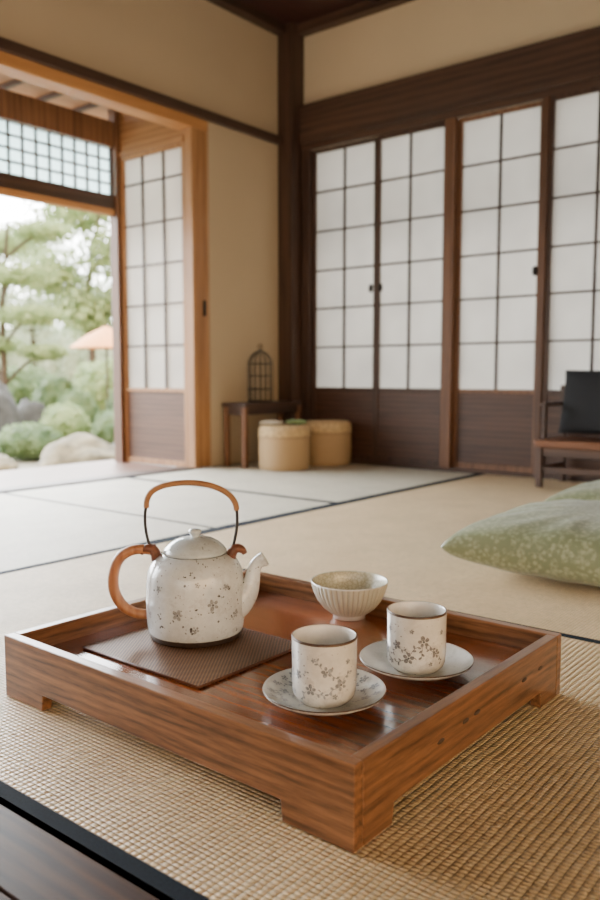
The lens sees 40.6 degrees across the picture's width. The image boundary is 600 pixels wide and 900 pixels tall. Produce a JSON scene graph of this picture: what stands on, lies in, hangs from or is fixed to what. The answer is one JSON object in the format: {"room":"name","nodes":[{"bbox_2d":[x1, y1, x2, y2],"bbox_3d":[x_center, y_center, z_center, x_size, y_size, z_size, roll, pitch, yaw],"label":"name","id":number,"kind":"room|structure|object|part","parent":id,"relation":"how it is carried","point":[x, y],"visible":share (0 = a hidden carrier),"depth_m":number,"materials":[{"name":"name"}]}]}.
{"room":"japanese tatami room","nodes":[
{"label":"japanese tatami room","id":0,"kind":"room"},
{"bbox_2d":[0,74,109,119],"bbox_3d":[-1.951,-1.722,3.033,0.800,0.030,3.600,4,7,39],"label":"ceiling","id":1,"kind":"structure","parent":0,"point":[27,89],"depth_m":4.18,"materials":[{"name":"brown wood"}]},
{"bbox_2d":[0,79,25,89],"bbox_3d":[-1.294,-1.770,3.851,0.800,0.025,0.020,4,7,39],"label":"beam","id":2,"kind":"structure","parent":1,"relation":"attached to","point":[13,83],"depth_m":3.93,"materials":[{"name":"brown wood"}]},
{"bbox_2d":[36,91,64,101],"bbox_3d":[-1.156,-1.786,4.022,0.800,0.025,0.020,4,7,39],"label":"beam","id":3,"kind":"structure","parent":1,"relation":"attached to","point":[52,95],"depth_m":4.10,"materials":[{"name":"brown wood"}]},
{"bbox_2d":[72,103,99,111],"bbox_3d":[-1.018,-1.802,4.193,0.800,0.025,0.020,4,7,39],"label":"beam","id":4,"kind":"structure","parent":1,"relation":"attached to","point":[89,106],"depth_m":4.27,"materials":[{"name":"brown wood"}]},
{"bbox_2d":[0,804,158,899],"bbox_3d":[-1.139,0.507,-0.237,4.600,0.006,2.802,4,7,39],"label":"floor","id":5,"kind":"structure","parent":0,"point":[35,864],"depth_m":0.79,"materials":[{"name":"brown wood"}]},
{"bbox_2d":[0,460,174,487],"bbox_3d":[-1.859,0.219,3.184,0.620,0.056,3.270,4,7,39],"label":"floor","id":6,"kind":"structure","parent":0,"point":[8,478],"depth_m":4.08,"materials":[{"name":"beige wood"}]},
{"bbox_2d":[0,0,278,466],"bbox_3d":[-1.976,-0.936,2.353,0.100,2.390,6.000,4,7,39],"label":"wall","id":7,"kind":"structure","parent":0,"point":[199,53],"depth_m":4.22,"materials":[{"name":"paint"}]},
{"bbox_2d":[0,51,207,131],"bbox_3d":[-1.553,-1.540,2.826,0.100,0.095,3.350,4,7,39],"label":"trim","id":8,"kind":"structure","parent":7,"relation":"attached to","point":[12,66],"depth_m":3.57,"materials":[{"name":"brown wood"}]},
{"bbox_2d":[0,36,281,144],"bbox_3d":[-1.958,-1.508,2.218,0.030,0.045,5.895,4,7,39],"label":"trim","id":9,"kind":"structure","parent":7,"relation":"attached to","point":[8,46],"depth_m":3.67,"materials":[{"name":"brown wood"}]},
{"bbox_2d":[184,127,210,468],"bbox_3d":[-0.521,-0.758,4.148,0.063,1.705,0.113,4,7,39],"label":"door post","id":10,"kind":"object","parent":7,"relation":"attached to","point":[195,140],"depth_m":4.12,"materials":[{"name":"brown wood"}]},
{"bbox_3d":[-0.488,-0.726,4.148,0.008,0.080,0.020,4,7,39],"label":"door handle","id":11,"kind":"part","parent":10,"relation":"part of","materials":[{"name":"metal"}]},
{"bbox_2d":[206,0,285,35],"bbox_3d":[-1.946,-2.093,2.155,0.060,0.050,5.895,4,7,39],"label":"trim","id":12,"kind":"structure","parent":7,"relation":"attached to","point":[239,8],"depth_m":4.24,"materials":[{"name":"brown wood"}]},
{"bbox_2d":[120,112,183,151],"bbox_3d":[-0.759,-0.873,4.327,0.545,1.900,0.100,4,7,39],"label":"wall","id":13,"kind":"structure","parent":0,"point":[135,132],"depth_m":4.25,"materials":[{"name":"brown wood"}]},
{"bbox_2d":[0,88,113,194],"bbox_3d":[-2.026,-1.452,3.125,0.060,0.385,3.210,4,7,39],"label":"window","id":14,"kind":"structure","parent":13,"relation":"in","point":[34,153],"depth_m":4.09,"materials":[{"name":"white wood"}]},
{"bbox_2d":[0,187,114,215],"bbox_3d":[-2.026,-1.171,3.151,0.050,0.032,3.210,4,7,39],"label":"trim","id":15,"kind":"structure","parent":13,"relation":"attached to","point":[5,192],"depth_m":4.10,"materials":[{"name":"brown wood"}]},
{"bbox_2d":[0,171,114,208],"bbox_3d":[-2.026,-1.224,3.146,0.050,0.073,3.210,4,7,39],"label":"trim","id":16,"kind":"structure","parent":13,"relation":"attached to","point":[7,180],"depth_m":4.09,"materials":[{"name":"brown wood"}]},
{"bbox_2d":[108,109,125,462],"bbox_3d":[-0.993,-0.859,4.452,0.065,1.950,0.060,4,7,39],"label":"trim","id":17,"kind":"structure","parent":13,"relation":"attached to","point":[113,115],"depth_m":4.43,"materials":[{"name":"brown wood"}]},
{"bbox_2d":[118,136,183,157],"bbox_3d":[-0.795,-1.573,4.217,0.545,0.025,0.015,4,7,39],"label":"trim","id":18,"kind":"structure","parent":13,"relation":"attached to","point":[180,138],"depth_m":4.18,"materials":[{"name":"brown wood"}]},
{"bbox_2d":[120,141,187,466],"bbox_3d":[-0.767,-0.741,4.292,0.500,1.645,0.026,4,7,39],"label":"door","id":19,"kind":"structure","parent":13,"relation":"in","point":[152,182],"depth_m":4.29,"materials":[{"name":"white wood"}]},
{"bbox_3d":[-0.767,-0.132,4.349,0.456,0.360,0.012,4,7,39],"label":"panel","id":20,"kind":"part","parent":19,"relation":"part of","materials":[{"name":"brown wood"}]},
{"bbox_2d":[242,0,365,23],"bbox_3d":[0.082,-2.001,0.673,5.320,0.040,6.120,4,7,39],"label":"ceiling","id":21,"kind":"structure","parent":0,"point":[286,11],"depth_m":4.23,"materials":[{"name":"brown wood"}]},
{"bbox_2d":[304,0,599,150],"bbox_3d":[1.961,-1.005,3.101,5.300,2.390,0.100,4,7,39],"label":"wall","id":22,"kind":"structure","parent":0,"point":[415,37],"depth_m":4.02,"materials":[{"name":"beige paint"}]},
{"bbox_2d":[278,22,303,423],"bbox_3d":[-0.051,-1.142,4.578,0.105,2.390,0.105,4,7,39],"label":"corner post","id":23,"kind":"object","parent":22,"relation":"attached to","point":[290,44],"depth_m":4.52,"materials":[{"name":"brown wood"}]},
{"bbox_2d":[302,150,312,420],"bbox_3d":[0.048,-0.815,4.596,0.055,1.708,0.060,4,7,39],"label":"trim","id":24,"kind":"structure","parent":22,"relation":"attached to","point":[307,155],"depth_m":4.56,"materials":[{"name":"brown wood"}]},
{"bbox_2d":[312,137,376,460],"bbox_3d":[0.241,-0.802,4.451,0.429,1.708,0.038,4,7,39],"label":"door","id":25,"kind":"structure","parent":22,"relation":"in","point":[344,175],"depth_m":4.45,"materials":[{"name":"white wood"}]},
{"bbox_3d":[0.246,-0.154,4.516,0.393,0.346,0.012,4,7,39],"label":"panel","id":26,"kind":"part","parent":25,"relation":"part of","materials":[{"name":"brown wood"}]},
{"bbox_3d":[0.377,-0.862,4.319,0.026,0.047,0.012,4,7,39],"label":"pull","id":27,"kind":"part","parent":25,"relation":"part of","materials":[{"name":"metal"}]},
{"bbox_2d":[297,0,414,36],"bbox_3d":[1.991,-2.159,2.867,5.095,0.050,0.060,4,7,39],"label":"trim","id":28,"kind":"structure","parent":22,"relation":"attached to","point":[363,9],"depth_m":4.25,"materials":[{"name":"brown wood"}]},
{"bbox_2d":[374,121,444,465],"bbox_3d":[0.568,-0.777,4.185,0.414,1.708,0.038,4,7,39],"label":"door","id":29,"kind":"structure","parent":22,"relation":"in","point":[410,162],"depth_m":4.19,"materials":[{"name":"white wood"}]},
{"bbox_3d":[0.424,-0.858,4.277,0.026,0.047,0.012,4,7,39],"label":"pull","id":30,"kind":"part","parent":29,"relation":"part of","materials":[{"name":"metal"}]},
{"bbox_3d":[0.572,-0.129,4.250,0.378,0.346,0.012,4,7,39],"label":"panel","id":31,"kind":"part","parent":29,"relation":"part of","materials":[{"name":"brown wood"}]},
{"bbox_2d":[439,117,458,467],"bbox_3d":[0.747,-0.763,4.034,0.056,1.708,0.066,4,7,39],"label":"trim","id":32,"kind":"structure","parent":22,"relation":"attached to","point":[451,124],"depth_m":4.00,"materials":[{"name":"brown wood"}]},
{"bbox_2d":[299,26,599,144],"bbox_3d":[1.996,-1.657,2.920,5.095,0.208,0.045,4,7,39],"label":"lintel beam","id":33,"kind":"structure","parent":22,"relation":"attached to","point":[574,57],"depth_m":3.88,"materials":[{"name":"brown wood"}]},
{"bbox_2d":[301,77,599,150],"bbox_3d":[1.124,-1.602,3.639,2.845,0.035,0.028,4,7,39],"label":"trim","id":34,"kind":"structure","parent":22,"relation":"attached to","point":[534,96],"depth_m":3.92,"materials":[{"name":"brown wood"}]},
{"bbox_2d":[351,459,595,481],"bbox_3d":[1.144,0.136,3.821,2.840,0.044,0.090,4,7,39],"label":"trim","id":35,"kind":"structure","parent":22,"relation":"attached to","point":[352,461],"depth_m":4.01,"materials":[{"name":"brown wood"}]},
{"bbox_2d":[453,101,541,473],"bbox_3d":[0.945,-0.750,3.888,0.436,1.708,0.038,4,7,39],"label":"door","id":36,"kind":"structure","parent":22,"relation":"in","point":[498,184],"depth_m":3.89,"materials":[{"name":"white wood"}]},
{"bbox_3d":[0.950,-0.102,3.954,0.396,0.346,0.012,4,7,39],"label":"panel","id":37,"kind":"part","parent":36,"relation":"part of","materials":[{"name":"brown wood"}]},
{"bbox_3d":[1.087,-0.829,3.750,0.026,0.047,0.012,4,7,39],"label":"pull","id":38,"kind":"part","parent":36,"relation":"part of","materials":[{"name":"metal"}]},
{"bbox_2d":[532,96,549,474],"bbox_3d":[1.122,-0.735,3.733,0.034,1.708,0.068,4,7,39],"label":"trim","id":39,"kind":"structure","parent":22,"relation":"attached to","point":[545,100],"depth_m":3.70,"materials":[{"name":"brown wood"}]},
{"bbox_2d":[542,86,599,479],"bbox_3d":[1.304,-0.721,3.574,0.451,1.708,0.026,4,7,39],"label":"door","id":40,"kind":"structure","parent":22,"relation":"in","point":[572,275],"depth_m":3.62,"materials":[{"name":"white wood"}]},
{"bbox_3d":[1.305,-0.072,3.634,0.411,0.346,0.012,4,7,39],"label":"panel","id":41,"kind":"part","parent":40,"relation":"part of","materials":[{"name":"brown wood"}]},
{"bbox_3d":[-0.143,0.452,1.004,4.600,0.114,6.000,4,7,39],"label":"floor","id":42,"kind":"structure","parent":0,"visible":0},
{"bbox_2d":[0,466,194,492],"bbox_3d":[-1.591,0.222,2.942,0.100,0.036,3.230,4,7,39],"label":"trim","id":43,"kind":"structure","parent":42,"relation":"on","point":[130,474],"depth_m":3.69,"materials":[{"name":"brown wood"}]},
{"bbox_2d":[0,493,214,574],"bbox_3d":[-1.155,0.273,2.413,1.243,0.030,1.311,4,7,39],"label":"mat","id":44,"kind":"object","parent":42,"relation":"on","point":[34,533],"visible":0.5,"depth_m":2.50,"materials":[{"name":"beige wicker"}]},
{"bbox_2d":[2,477,338,528],"bbox_3d":[-0.540,0.203,3.175,1.243,0.030,0.648,4,7,39],"label":"mat","id":45,"kind":"object","parent":42,"relation":"on","point":[191,505],"visible":0.55,"depth_m":3.09,"materials":[{"name":"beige wicker"}]},
{"bbox_2d":[0,550,599,899],"bbox_3d":[0.516,0.417,0.867,3.303,0.030,0.981,4,7,39],"label":"mat","id":46,"kind":"object","parent":42,"relation":"on","point":[514,814],"visible":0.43,"depth_m":0.91,"materials":[{"name":"wicker"}]},
{"bbox_2d":[4,570,560,852],"bbox_3d":[-0.024,0.322,1.217,0.643,0.093,0.535,4,7,39],"label":"serving tray","id":47,"kind":"object","parent":46,"relation":"on","point":[338,780],"visible":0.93,"depth_m":1.02,"materials":[{"name":"brown wood"}]},
{"bbox_2d":[83,627,291,688],"bbox_3d":[-0.163,0.302,1.246,0.257,0.004,0.226,4,7,39],"label":"woven mat","id":48,"kind":"object","parent":47,"relation":"on","point":[197,668],"visible":0.67,"depth_m":1.20,"materials":[{"name":"brown woven fibre"}]},
{"bbox_2d":[108,480,268,647],"bbox_3d":[-0.175,0.171,1.285,0.224,0.249,0.156,-3,6,-31],"label":"teapot","id":49,"kind":"object","parent":48,"relation":"on","point":[198,594],"visible":1,"depth_m":1.25,"materials":[{"name":"ceramic"}]},
{"bbox_3d":[-0.266,0.211,1.294,0.082,0.122,0.018,0,5,0],"label":"handle","id":50,"kind":"part","parent":49,"relation":"part of","materials":[{"name":"brown wood"}]},
{"bbox_3d":[-0.172,0.071,1.281,0.152,0.050,0.009,0,5,0],"label":"bail handle","id":51,"kind":"part","parent":49,"relation":"part of","materials":[{"name":"wicker"}]},
{"bbox_3d":[-0.167,0.132,1.286,0.021,0.015,0.021,0,5,0],"label":"knob","id":52,"kind":"part","parent":49,"relation":"part of","materials":[{"name":"ceramic"}]},
{"bbox_3d":[-0.167,0.150,1.288,0.101,0.027,0.101,0,5,0],"label":"lid","id":53,"kind":"part","parent":49,"relation":"part of","materials":[{"name":"ceramic"}]},
{"bbox_2d":[146,553,244,647],"bbox_3d":[-0.167,0.229,1.296,0.156,0.131,0.157,0,5,0],"label":"pot","id":54,"kind":"object","parent":49,"relation":"attached to","point":[194,600],"depth_m":1.23,"materials":[{"name":"ceramic"}]},
{"bbox_3d":[-0.090,0.220,1.295,0.080,0.115,0.055,0,5,0],"label":"spout","id":55,"kind":"part","parent":49,"relation":"part of","materials":[{"name":"ceramic"}]},
{"bbox_2d":[262,668,385,715],"bbox_3d":[0.031,0.313,1.036,0.158,0.021,0.158,4,7,39],"label":"saucer","id":56,"kind":"object","parent":47,"relation":"on","point":[370,690],"visible":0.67,"depth_m":1.03,"materials":[{"name":"ceramic"}]},
{"bbox_2d":[291,624,356,708],"bbox_3d":[0.031,0.276,1.032,0.084,0.084,0.084,4,7,39],"label":"tea cup","id":57,"kind":"object","parent":56,"relation":"on","point":[324,656],"visible":1,"depth_m":1.00,"materials":[{"name":"beige ceramic"}]},
{"bbox_2d":[311,571,387,620],"bbox_3d":[0.086,0.257,1.404,0.133,0.065,0.133,4,7,39],"label":"bowl","id":58,"kind":"object","parent":47,"relation":"on","point":[348,595],"visible":1,"depth_m":1.37,"materials":[{"name":"grey ceramic"}]},
{"bbox_2d":[360,640,473,680],"bbox_3d":[0.164,0.302,1.147,0.160,0.021,0.160,4,7,39],"label":"saucer","id":59,"kind":"object","parent":47,"relation":"on","point":[458,661],"visible":0.58,"depth_m":1.15,"materials":[{"name":"ceramic"}]},
{"bbox_2d":[387,601,446,674],"bbox_3d":[0.164,0.266,1.144,0.084,0.084,0.084,4,7,39],"label":"tea cup","id":60,"kind":"object","parent":59,"relation":"on","point":[416,630],"visible":1,"depth_m":1.11,"materials":[{"name":"beige ceramic"}]},
{"bbox_2d":[127,461,480,502],"bbox_3d":[0.034,0.137,3.888,1.243,0.030,1.183,4,7,39],"label":"mat","id":61,"kind":"object","parent":42,"relation":"on","point":[353,481],"visible":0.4,"depth_m":3.74,"materials":[{"name":"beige wicker"}]},
{"bbox_2d":[222,401,301,467],"bbox_3d":[-0.197,-0.093,4.394,0.163,0.334,0.475,4,7,39],"label":"side table","id":62,"kind":"object","parent":61,"relation":"on","point":[244,409],"visible":0.8,"depth_m":4.25,"materials":[{"name":"brown wood"}]},
{"bbox_3d":[-0.384,-0.070,4.264,0.025,0.312,0.025,4,7,39],"label":"leg","id":63,"kind":"part","parent":62,"relation":"part of","materials":[{"name":"brown wood"}]},
{"bbox_3d":[-0.285,-0.063,4.186,0.025,0.312,0.025,4,7,39],"label":"leg","id":64,"kind":"part","parent":62,"relation":"part of","materials":[{"name":"brown wood"}]},
{"bbox_2d":[248,344,272,401],"bbox_3d":[-0.212,-0.413,4.348,0.140,0.310,0.140,4,7,39],"label":"birdcage","id":65,"kind":"object","parent":62,"relation":"on","point":[260,350],"visible":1,"depth_m":4.33,"materials":[{"name":"metal"}]},
{"bbox_3d":[-0.109,-0.102,4.604,0.025,0.312,0.025,4,7,39],"label":"leg","id":66,"kind":"part","parent":62,"relation":"part of","materials":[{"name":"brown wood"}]},
{"bbox_3d":[-0.011,-0.094,4.526,0.025,0.312,0.025,4,7,39],"label":"leg","id":67,"kind":"part","parent":62,"relation":"part of","materials":[{"name":"brown wood"}]},
{"bbox_2d":[258,424,310,470],"bbox_3d":[-0.079,-0.017,4.161,0.271,0.225,0.271,4,7,39],"label":"stool","id":68,"kind":"object","parent":61,"relation":"on","point":[282,447],"visible":0.98,"depth_m":4.05,"materials":[{"name":"beige wicker"}]},
{"bbox_2d":[259,420,284,424],"bbox_3d":[-0.145,-0.142,4.164,0.122,0.022,0.084,1,5,10],"label":"folded cloth","id":69,"kind":"object","parent":68,"relation":"on","point":[267,422],"visible":1,"depth_m":4.13,"materials":[{"name":"beige fabric"}]},
{"bbox_3d":[-0.079,-0.097,4.154,0.269,0.063,0.269,4,7,39],"label":"stool lid","id":70,"kind":"part","parent":68,"relation":"part of","materials":[{"name":"wicker"}]},
{"bbox_2d":[286,419,306,423],"bbox_3d":[-0.019,-0.145,4.184,0.112,0.026,0.075,0,5,-1],"label":"folded cloth","id":71,"kind":"object","parent":68,"relation":"on","point":[291,421],"visible":1,"depth_m":4.15,"materials":[{"name":"green fabric"}]},
{"bbox_2d":[304,420,351,466],"bbox_3d":[0.147,-0.041,4.370,0.267,0.235,0.267,4,7,39],"label":"stool","id":72,"kind":"object","parent":61,"relation":"on","point":[330,440],"visible":0.79,"depth_m":4.25,"materials":[{"name":"beige wicker"}]},
{"bbox_3d":[0.147,-0.125,4.362,0.265,0.066,0.265,4,7,39],"label":"stool lid","id":73,"kind":"part","parent":72,"relation":"part of","materials":[{"name":"wicker"}]},
{"bbox_2d":[151,474,599,639],"bbox_3d":[0.799,0.252,2.650,1.503,0.030,2.163,4,7,39],"label":"mat","id":74,"kind":"object","parent":42,"relation":"on","point":[399,536],"visible":0.55,"depth_m":2.24,"materials":[{"name":"wicker"}]},
{"bbox_2d":[441,499,599,586],"bbox_3d":[0.749,0.221,1.951,0.629,0.158,0.550,4,7,37],"label":"floor cushion","id":75,"kind":"object","parent":74,"relation":"on","point":[559,540],"visible":1,"depth_m":1.83,"materials":[{"name":"green fabric"}]},
{"bbox_2d":[534,385,599,487],"bbox_3d":[1.327,-0.049,3.375,0.608,0.434,0.297,4,7,39],"label":"chair","id":76,"kind":"object","parent":74,"relation":"on","point":[561,446],"visible":0.7,"depth_m":3.42,"materials":[{"name":"brown wood"}]},
{"bbox_3d":[1.026,0.073,3.470,0.026,0.174,0.026,4,7,39],"label":"leg","id":77,"kind":"part","parent":76,"relation":"part of","materials":[{"name":"brown wood"}]},
{"bbox_3d":[1.108,-0.132,3.554,0.026,0.157,0.229,4,7,39],"label":"armrest","id":78,"kind":"part","parent":76,"relation":"part of","materials":[{"name":"brown wood"}]},
{"bbox_3d":[1.188,-0.063,3.660,0.026,0.410,0.026,4,7,39],"label":"leg","id":79,"kind":"part","parent":76,"relation":"part of","materials":[{"name":"brown wood"}]},
{"bbox_3d":[1.318,-0.021,3.367,0.608,0.030,0.270,4,7,39],"label":"seat","id":80,"kind":"part","parent":76,"relation":"part of","materials":[{"name":"brown wood"}]},
{"bbox_2d":[558,370,599,433],"bbox_3d":[1.342,-0.197,3.373,0.514,0.272,0.136,4,6,35],"label":"seat cushion","id":81,"kind":"object","parent":76,"relation":"on","point":[580,414],"visible":1,"depth_m":3.44,"materials":[{"name":"black fabric"}]},
{"bbox_2d":[544,480,599,501],"bbox_3d":[1.160,0.169,2.568,0.589,0.148,0.530,5,7,43],"label":"floor cushion","id":82,"kind":"object","parent":74,"relation":"on","point":[590,491],"visible":0.47,"depth_m":2.54,"materials":[{"name":"green fabric"}]},
{"label":"outside","id":83,"kind":"structure","parent":0,"visible":0},
{"bbox_2d":[0,432,204,468],"bbox_3d":[-11.255,-1.216,23.327,39.250,0.200,65.000,4,7,39],"label":"ground","id":84,"kind":"structure","parent":83,"point":[22,464],"depth_m":7.81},
{"bbox_2d":[0,457,18,470],"bbox_3d":[-2.626,0.127,7.040,0.390,0.130,0.372,4,7,39],"label":"boulder","id":85,"kind":"object","parent":84,"relation":"on","point":[6,463],"visible":0.65,"depth_m":6.96,"materials":[{"name":"stone"}]},
{"bbox_2d":[0,382,21,449],"bbox_3d":[-3.341,-0.391,9.016,0.648,0.795,0.503,4,7,39],"label":"boulder","id":86,"kind":"object","parent":84,"relation":"on","point":[10,414],"visible":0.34,"depth_m":8.82,"materials":[{"name":"stone"}]},
{"bbox_2d":[0,363,52,406],"bbox_3d":[-4.636,-0.951,13.685,1.279,1.051,1.297,4,7,39],"label":"shrub","id":87,"kind":"object","parent":84,"relation":"on","point":[21,386],"visible":0.3,"depth_m":13.22,"materials":[{"name":"green plant"}]},
{"bbox_2d":[0,422,63,460],"bbox_3d":[-2.685,-0.090,8.021,0.695,0.380,0.724,4,7,39],"label":"shrub","id":88,"kind":"object","parent":84,"relation":"on","point":[23,441],"visible":0.82,"depth_m":7.82,"materials":[{"name":"green plant"}]},
{"bbox_2d":[18,398,46,423],"bbox_3d":[-3.427,-0.386,10.306,0.506,0.547,0.521,4,7,39],"label":"boulder","id":89,"kind":"object","parent":84,"relation":"on","point":[33,411],"visible":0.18,"depth_m":10.17,"materials":[{"name":"stone"}]},
{"bbox_2d":[0,217,82,387],"bbox_3d":[-4.112,-1.692,11.363,2.215,2.969,1.545,2,6,17],"label":"tree","id":90,"kind":"object","parent":84,"relation":"on","point":[36,231],"visible":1,"depth_m":10.98,"materials":[{"name":"green plant"}]},
{"bbox_2d":[31,371,78,410],"bbox_3d":[-3.693,-0.750,12.293,0.766,0.908,0.766,4,7,39],"label":"shrub","id":91,"kind":"object","parent":84,"relation":"on","point":[48,391],"visible":0.37,"depth_m":12.04,"materials":[{"name":"green plant"}]},
{"bbox_2d":[0,212,110,368],"bbox_3d":[-7.850,-4.118,23.767,5.748,5.522,3.370,2,6,19],"label":"tree","id":92,"kind":"object","parent":84,"relation":"on","point":[31,331],"visible":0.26,"depth_m":23.43,"materials":[{"name":"green plant"}]},
{"bbox_2d":[0,319,112,388],"bbox_3d":[-9.402,-3.071,28.835,13.369,3.708,2.180,0,5,0],"label":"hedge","id":93,"kind":"object","parent":84,"relation":"on","point":[68,365],"visible":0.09,"depth_m":28.06,"materials":[{"name":"green plant"}]},
{"bbox_2d":[11,200,111,366],"bbox_3d":[-4.545,-3.224,17.331,3.467,4.934,2.238,2,6,24],"label":"tree","id":94,"kind":"object","parent":84,"relation":"on","point":[87,317],"visible":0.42,"depth_m":16.95,"materials":[{"name":"green plant"}]},
{"bbox_2d":[39,401,91,437],"bbox_3d":[-2.648,-0.276,9.116,0.604,0.549,0.607,4,7,39],"label":"shrub","id":95,"kind":"object","parent":84,"relation":"on","point":[67,420],"visible":0.56,"depth_m":8.94,"materials":[{"name":"green plant"}]},
{"bbox_2d":[34,433,114,467],"bbox_3d":[-1.870,0.031,6.910,0.958,0.345,0.794,4,7,39],"label":"boulder","id":96,"kind":"object","parent":84,"relation":"on","point":[78,447],"visible":0.39,"depth_m":6.70,"materials":[{"name":"stone"}]},
{"bbox_2d":[57,387,100,434],"bbox_3d":[-2.842,-0.460,10.303,0.596,0.697,0.593,4,7,39],"label":"shrub","id":97,"kind":"object","parent":84,"relation":"on","point":[80,399],"visible":0.48,"depth_m":10.17,"materials":[{"name":"green plant"}]},
{"bbox_2d":[69,326,112,408],"bbox_3d":[-2.892,-1.070,12.153,1.100,1.570,1.100,4,7,39],"label":"parasol","id":98,"kind":"object","parent":84,"relation":"on","point":[101,338],"visible":0.75,"depth_m":11.82,"materials":[{"name":"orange fabric"}]},
{"bbox_2d":[72,357,112,419],"bbox_3d":[-3.434,-1.070,14.385,1.266,1.158,1.300,4,7,39],"label":"shrub","id":99,"kind":"object","parent":84,"relation":"on","point":[93,379],"visible":0.29,"depth_m":13.92,"materials":[{"name":"green plant"}]},
{"bbox_2d":[91,408,114,444],"bbox_3d":[-2.013,-0.224,8.919,0.591,0.481,0.600,4,7,39],"label":"shrub","id":100,"kind":"object","parent":84,"relation":"on","point":[103,429],"visible":0.3,"depth_m":8.72,"materials":[{"name":"green plant"}]},
{"bbox_2d":[105,386,113,412],"bbox_3d":[-2.186,-0.504,10.296,0.592,0.785,0.600,4,7,39],"label":"shrub","id":101,"kind":"object","parent":84,"relation":"on","point":[110,404],"visible":0.12,"depth_m":10.19,"materials":[{"name":"green plant"}]}
]}

